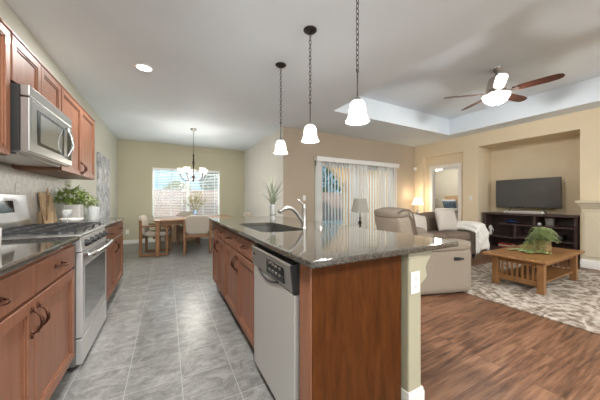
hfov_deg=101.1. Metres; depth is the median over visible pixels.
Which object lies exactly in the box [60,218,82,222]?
serving bowl
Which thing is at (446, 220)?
throw pillow
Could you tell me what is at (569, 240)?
shelf
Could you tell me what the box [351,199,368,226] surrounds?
table lamp
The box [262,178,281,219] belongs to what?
vase
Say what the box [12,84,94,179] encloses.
upper cabinet
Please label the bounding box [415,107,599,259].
wall
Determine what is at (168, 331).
floor
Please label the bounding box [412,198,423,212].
table lamp
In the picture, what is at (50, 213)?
utensil crock
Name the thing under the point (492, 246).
shelf
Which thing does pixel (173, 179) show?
tree
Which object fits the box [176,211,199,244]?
dining chair
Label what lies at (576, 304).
area rug
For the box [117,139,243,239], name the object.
wall
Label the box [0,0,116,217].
wall
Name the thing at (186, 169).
chandelier
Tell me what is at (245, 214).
dining chair
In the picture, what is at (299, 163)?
wall
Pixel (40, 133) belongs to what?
microwave oven
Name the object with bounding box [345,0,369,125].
pendant light
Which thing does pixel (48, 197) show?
wooden spoon
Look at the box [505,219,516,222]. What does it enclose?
dish
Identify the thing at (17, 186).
outlet
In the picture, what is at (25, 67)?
upper cabinet
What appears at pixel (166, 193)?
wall
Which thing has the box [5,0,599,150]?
ceiling
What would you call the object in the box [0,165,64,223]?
backsplash
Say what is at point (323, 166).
tree
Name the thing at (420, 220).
throw pillow
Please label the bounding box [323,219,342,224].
ground
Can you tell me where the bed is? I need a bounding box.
[439,196,457,219]
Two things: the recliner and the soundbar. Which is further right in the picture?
the soundbar
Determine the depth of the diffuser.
2.94 m
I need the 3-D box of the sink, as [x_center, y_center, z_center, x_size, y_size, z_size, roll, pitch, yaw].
[-0.290,0.363,2.252,0.383,0.183,0.808,0,0,-28]
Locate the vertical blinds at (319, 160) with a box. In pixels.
[314,156,398,229]
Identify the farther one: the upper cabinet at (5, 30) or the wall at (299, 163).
the wall at (299, 163)
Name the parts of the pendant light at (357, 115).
rod, lamp shade, chain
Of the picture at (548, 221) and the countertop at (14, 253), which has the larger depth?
the picture at (548, 221)
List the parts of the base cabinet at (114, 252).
drawer, door, drawer, door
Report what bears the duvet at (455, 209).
on the bed
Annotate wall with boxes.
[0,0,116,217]
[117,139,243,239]
[154,189,342,219]
[244,127,282,216]
[283,127,414,220]
[359,169,386,228]
[401,258,420,391]
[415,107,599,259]
[435,168,457,207]
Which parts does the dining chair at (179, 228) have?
frame, backrest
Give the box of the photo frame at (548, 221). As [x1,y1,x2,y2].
[545,218,553,225]
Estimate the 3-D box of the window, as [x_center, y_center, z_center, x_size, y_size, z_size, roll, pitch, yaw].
[-3.276,-0.185,7.223,1.900,1.420,0.155,0,0,-28]
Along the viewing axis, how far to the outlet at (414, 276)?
1.31 m
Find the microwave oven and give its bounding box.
[0,82,73,166]
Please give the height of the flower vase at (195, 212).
0.626 m
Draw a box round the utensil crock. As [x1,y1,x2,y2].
[36,211,53,223]
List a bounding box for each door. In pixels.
[315,161,392,226]
[429,162,461,220]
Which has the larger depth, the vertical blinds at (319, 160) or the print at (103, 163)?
the vertical blinds at (319, 160)
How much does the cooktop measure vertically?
0.015 m
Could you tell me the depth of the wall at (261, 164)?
6.46 m
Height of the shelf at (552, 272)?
0.070 m
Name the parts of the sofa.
seat, seat, arm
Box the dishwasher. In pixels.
[252,244,299,399]
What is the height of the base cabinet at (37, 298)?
0.882 m
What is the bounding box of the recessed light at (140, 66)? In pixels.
[134,63,153,71]
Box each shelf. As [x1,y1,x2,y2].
[489,234,519,238]
[489,244,568,261]
[498,222,573,229]
[499,265,572,286]
[516,235,573,243]
[575,201,599,207]
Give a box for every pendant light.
[274,62,287,154]
[301,25,318,142]
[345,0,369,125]
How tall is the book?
0.026 m
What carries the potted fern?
on the coffee table at (535, 270)
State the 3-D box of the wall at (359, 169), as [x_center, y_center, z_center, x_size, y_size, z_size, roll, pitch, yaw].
[2.720,-0.315,8.674,0.135,3.060,2.705,0,0,-28]
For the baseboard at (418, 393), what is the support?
attached to the wall at (410, 304)
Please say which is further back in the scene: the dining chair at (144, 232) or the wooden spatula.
the dining chair at (144, 232)
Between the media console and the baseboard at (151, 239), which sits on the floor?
the media console
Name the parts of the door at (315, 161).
sliding panel, frame, sliding panel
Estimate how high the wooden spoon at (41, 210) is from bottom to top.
0.282 m
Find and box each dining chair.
[138,215,171,256]
[165,225,195,242]
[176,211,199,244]
[183,215,211,254]
[242,212,250,216]
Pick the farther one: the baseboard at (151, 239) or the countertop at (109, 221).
the baseboard at (151, 239)
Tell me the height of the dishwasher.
0.870 m
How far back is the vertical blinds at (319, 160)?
6.21 m
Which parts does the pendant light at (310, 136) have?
lamp shade, chain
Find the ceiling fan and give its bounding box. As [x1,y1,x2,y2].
[444,66,564,110]
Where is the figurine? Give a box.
[488,225,493,234]
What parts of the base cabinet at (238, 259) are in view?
drawer, door, handle, door, drawer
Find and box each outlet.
[15,183,19,193]
[410,271,419,294]
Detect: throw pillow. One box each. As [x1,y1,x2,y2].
[410,212,426,230]
[434,208,457,230]
[441,199,457,207]
[442,201,456,207]
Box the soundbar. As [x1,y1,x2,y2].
[504,211,544,213]
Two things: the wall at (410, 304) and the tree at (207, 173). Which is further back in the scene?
the tree at (207, 173)
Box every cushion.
[409,215,415,234]
[418,212,437,230]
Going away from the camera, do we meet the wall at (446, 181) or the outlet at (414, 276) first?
the outlet at (414, 276)
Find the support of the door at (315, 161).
in the wall at (299, 163)
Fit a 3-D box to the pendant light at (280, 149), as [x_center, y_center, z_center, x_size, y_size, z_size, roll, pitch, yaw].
[-0.224,-1.062,2.889,0.166,1.034,0.166,0,0,-28]
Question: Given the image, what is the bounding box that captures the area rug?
[464,261,599,334]
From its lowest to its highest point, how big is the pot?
0.150 m
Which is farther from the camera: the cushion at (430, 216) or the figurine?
the figurine
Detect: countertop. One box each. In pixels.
[0,236,79,275]
[55,217,125,227]
[209,216,458,268]
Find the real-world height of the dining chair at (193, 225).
0.835 m
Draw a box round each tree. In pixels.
[161,179,192,189]
[198,173,217,189]
[323,166,340,191]
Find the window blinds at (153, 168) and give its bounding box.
[152,167,219,217]
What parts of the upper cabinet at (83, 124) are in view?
door, door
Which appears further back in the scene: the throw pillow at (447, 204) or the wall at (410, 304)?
the throw pillow at (447, 204)
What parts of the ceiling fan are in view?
blade, blade, lamp shade, blade, blade, blade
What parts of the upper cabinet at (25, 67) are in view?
door, door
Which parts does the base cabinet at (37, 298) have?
handle, drawer, door, handle, handle, door, drawer, handle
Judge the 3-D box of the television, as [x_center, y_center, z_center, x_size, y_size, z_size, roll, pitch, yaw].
[4.888,-0.086,5.352,0.188,0.748,1.100,0,0,-28]
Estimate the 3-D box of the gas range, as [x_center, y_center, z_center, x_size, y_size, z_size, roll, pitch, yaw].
[-1.896,0.552,1.897,0.680,1.205,0.767,0,0,-28]
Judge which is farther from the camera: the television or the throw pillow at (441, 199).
the throw pillow at (441, 199)
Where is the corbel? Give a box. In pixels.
[421,250,431,282]
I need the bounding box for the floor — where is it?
[49,238,599,399]
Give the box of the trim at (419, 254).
[401,252,421,259]
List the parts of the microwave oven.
plate, vent panel, door, handle, control panel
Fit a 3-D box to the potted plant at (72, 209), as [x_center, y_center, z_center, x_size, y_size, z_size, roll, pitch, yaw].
[-2.614,0.029,2.847,0.381,0.423,0.385,0,0,-28]
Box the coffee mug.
[0,228,1,246]
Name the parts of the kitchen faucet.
spout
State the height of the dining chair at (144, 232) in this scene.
0.835 m
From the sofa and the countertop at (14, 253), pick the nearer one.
the countertop at (14, 253)
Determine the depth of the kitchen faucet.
2.09 m
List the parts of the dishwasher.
pocket handle, control panel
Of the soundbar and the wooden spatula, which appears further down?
the soundbar
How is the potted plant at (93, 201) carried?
on the countertop at (109, 221)
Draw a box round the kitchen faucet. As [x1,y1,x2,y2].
[277,199,307,228]
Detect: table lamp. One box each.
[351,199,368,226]
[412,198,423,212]
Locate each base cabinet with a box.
[0,244,74,399]
[105,221,123,302]
[211,222,225,296]
[224,225,259,347]
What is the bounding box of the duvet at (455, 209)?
[439,208,457,219]
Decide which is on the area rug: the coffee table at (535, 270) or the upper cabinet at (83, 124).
the coffee table at (535, 270)
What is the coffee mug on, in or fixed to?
on the countertop at (14, 253)
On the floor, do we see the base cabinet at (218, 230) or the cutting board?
the base cabinet at (218, 230)
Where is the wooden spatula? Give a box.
[46,188,48,210]
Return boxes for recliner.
[374,207,470,295]
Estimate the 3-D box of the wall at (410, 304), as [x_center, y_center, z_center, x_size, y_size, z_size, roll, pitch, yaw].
[0.002,0.714,2.461,0.102,0.883,2.588,0,0,-28]
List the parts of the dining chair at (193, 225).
frame, rail, backrest, frame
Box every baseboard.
[123,235,212,243]
[401,385,423,399]
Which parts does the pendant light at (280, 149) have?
lamp shade, chain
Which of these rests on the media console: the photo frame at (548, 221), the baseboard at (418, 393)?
the photo frame at (548, 221)
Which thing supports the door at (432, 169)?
in the wall at (567, 146)
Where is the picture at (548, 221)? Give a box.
[546,219,552,224]
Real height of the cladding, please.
0.883 m
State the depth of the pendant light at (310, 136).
2.28 m
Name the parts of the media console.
panel, panel, panel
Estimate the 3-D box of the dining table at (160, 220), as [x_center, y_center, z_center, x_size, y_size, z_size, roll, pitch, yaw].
[-2.514,0.780,5.892,1.660,0.750,1.240,0,0,-28]
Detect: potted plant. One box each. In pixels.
[53,184,91,219]
[71,196,100,208]
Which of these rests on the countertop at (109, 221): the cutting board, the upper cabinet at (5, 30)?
the cutting board
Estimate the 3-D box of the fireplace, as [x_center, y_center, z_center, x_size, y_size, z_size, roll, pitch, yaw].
[5.289,0.583,3.518,0.309,1.145,1.820,0,0,-28]
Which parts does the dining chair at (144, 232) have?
backrest, armrest, seat, frame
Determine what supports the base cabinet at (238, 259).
on the floor
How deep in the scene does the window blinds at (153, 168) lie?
7.13 m
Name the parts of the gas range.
trim, knob, knob panel, oven door, drawer, knob, handle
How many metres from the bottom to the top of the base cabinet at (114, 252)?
0.882 m
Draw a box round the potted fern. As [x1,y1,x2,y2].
[507,227,558,253]
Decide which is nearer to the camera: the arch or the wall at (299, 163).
the wall at (299, 163)
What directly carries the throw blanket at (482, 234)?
on the sofa
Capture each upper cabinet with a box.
[0,17,10,156]
[10,30,60,110]
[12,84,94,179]
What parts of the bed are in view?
headboard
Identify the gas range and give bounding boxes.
[0,193,113,370]
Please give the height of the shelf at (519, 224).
0.030 m
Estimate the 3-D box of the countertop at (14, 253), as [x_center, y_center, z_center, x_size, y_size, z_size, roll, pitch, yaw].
[-1.467,0.256,0.991,0.612,0.031,1.216,0,0,-28]
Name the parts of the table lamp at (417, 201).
lamp shade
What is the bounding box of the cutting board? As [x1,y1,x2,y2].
[38,192,57,222]
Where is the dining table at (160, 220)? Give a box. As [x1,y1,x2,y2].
[153,215,231,256]
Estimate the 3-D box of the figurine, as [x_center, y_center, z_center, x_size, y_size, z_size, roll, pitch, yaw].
[4.474,0.699,5.789,0.100,0.220,0.089,0,0,24]
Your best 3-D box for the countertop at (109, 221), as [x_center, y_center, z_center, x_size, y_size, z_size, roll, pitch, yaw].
[-2.434,0.256,2.786,0.612,0.031,1.287,0,0,-28]
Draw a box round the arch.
[326,167,351,225]
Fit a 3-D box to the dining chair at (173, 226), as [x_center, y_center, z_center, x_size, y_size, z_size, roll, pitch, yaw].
[-3.324,0.905,6.965,0.850,0.500,0.283,0,0,-28]
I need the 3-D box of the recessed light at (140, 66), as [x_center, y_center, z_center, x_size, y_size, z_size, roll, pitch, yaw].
[-1.856,-1.574,2.942,0.200,0.012,0.200,0,0,-28]
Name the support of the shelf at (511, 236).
attached to the media console
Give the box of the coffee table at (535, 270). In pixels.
[482,244,584,294]
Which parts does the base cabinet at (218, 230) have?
drawer, door, drawer, door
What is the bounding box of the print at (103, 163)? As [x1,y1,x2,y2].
[97,152,109,217]
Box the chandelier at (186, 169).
[177,128,207,181]
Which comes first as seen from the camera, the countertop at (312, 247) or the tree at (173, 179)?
the countertop at (312, 247)
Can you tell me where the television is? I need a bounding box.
[496,177,561,213]
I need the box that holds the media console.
[482,212,579,262]
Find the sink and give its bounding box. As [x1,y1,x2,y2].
[245,225,294,231]
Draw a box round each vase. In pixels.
[180,191,208,214]
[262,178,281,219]
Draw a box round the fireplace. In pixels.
[575,201,599,269]
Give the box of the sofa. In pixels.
[413,212,480,257]
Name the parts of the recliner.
arm panel, lever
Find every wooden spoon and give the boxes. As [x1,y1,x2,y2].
[39,194,43,223]
[46,195,49,220]
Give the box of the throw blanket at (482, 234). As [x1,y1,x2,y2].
[457,220,489,254]
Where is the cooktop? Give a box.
[2,225,105,239]
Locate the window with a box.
[150,170,219,218]
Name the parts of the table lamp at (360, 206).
lamp shade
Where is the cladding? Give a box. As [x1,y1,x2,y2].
[300,255,400,399]
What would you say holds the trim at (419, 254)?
attached to the wall at (410, 304)
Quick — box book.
[498,242,514,245]
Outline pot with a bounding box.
[534,239,551,251]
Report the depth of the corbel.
1.38 m
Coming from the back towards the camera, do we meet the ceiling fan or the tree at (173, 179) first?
the tree at (173, 179)
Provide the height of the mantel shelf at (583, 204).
0.125 m
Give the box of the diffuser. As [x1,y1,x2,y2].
[137,65,150,70]

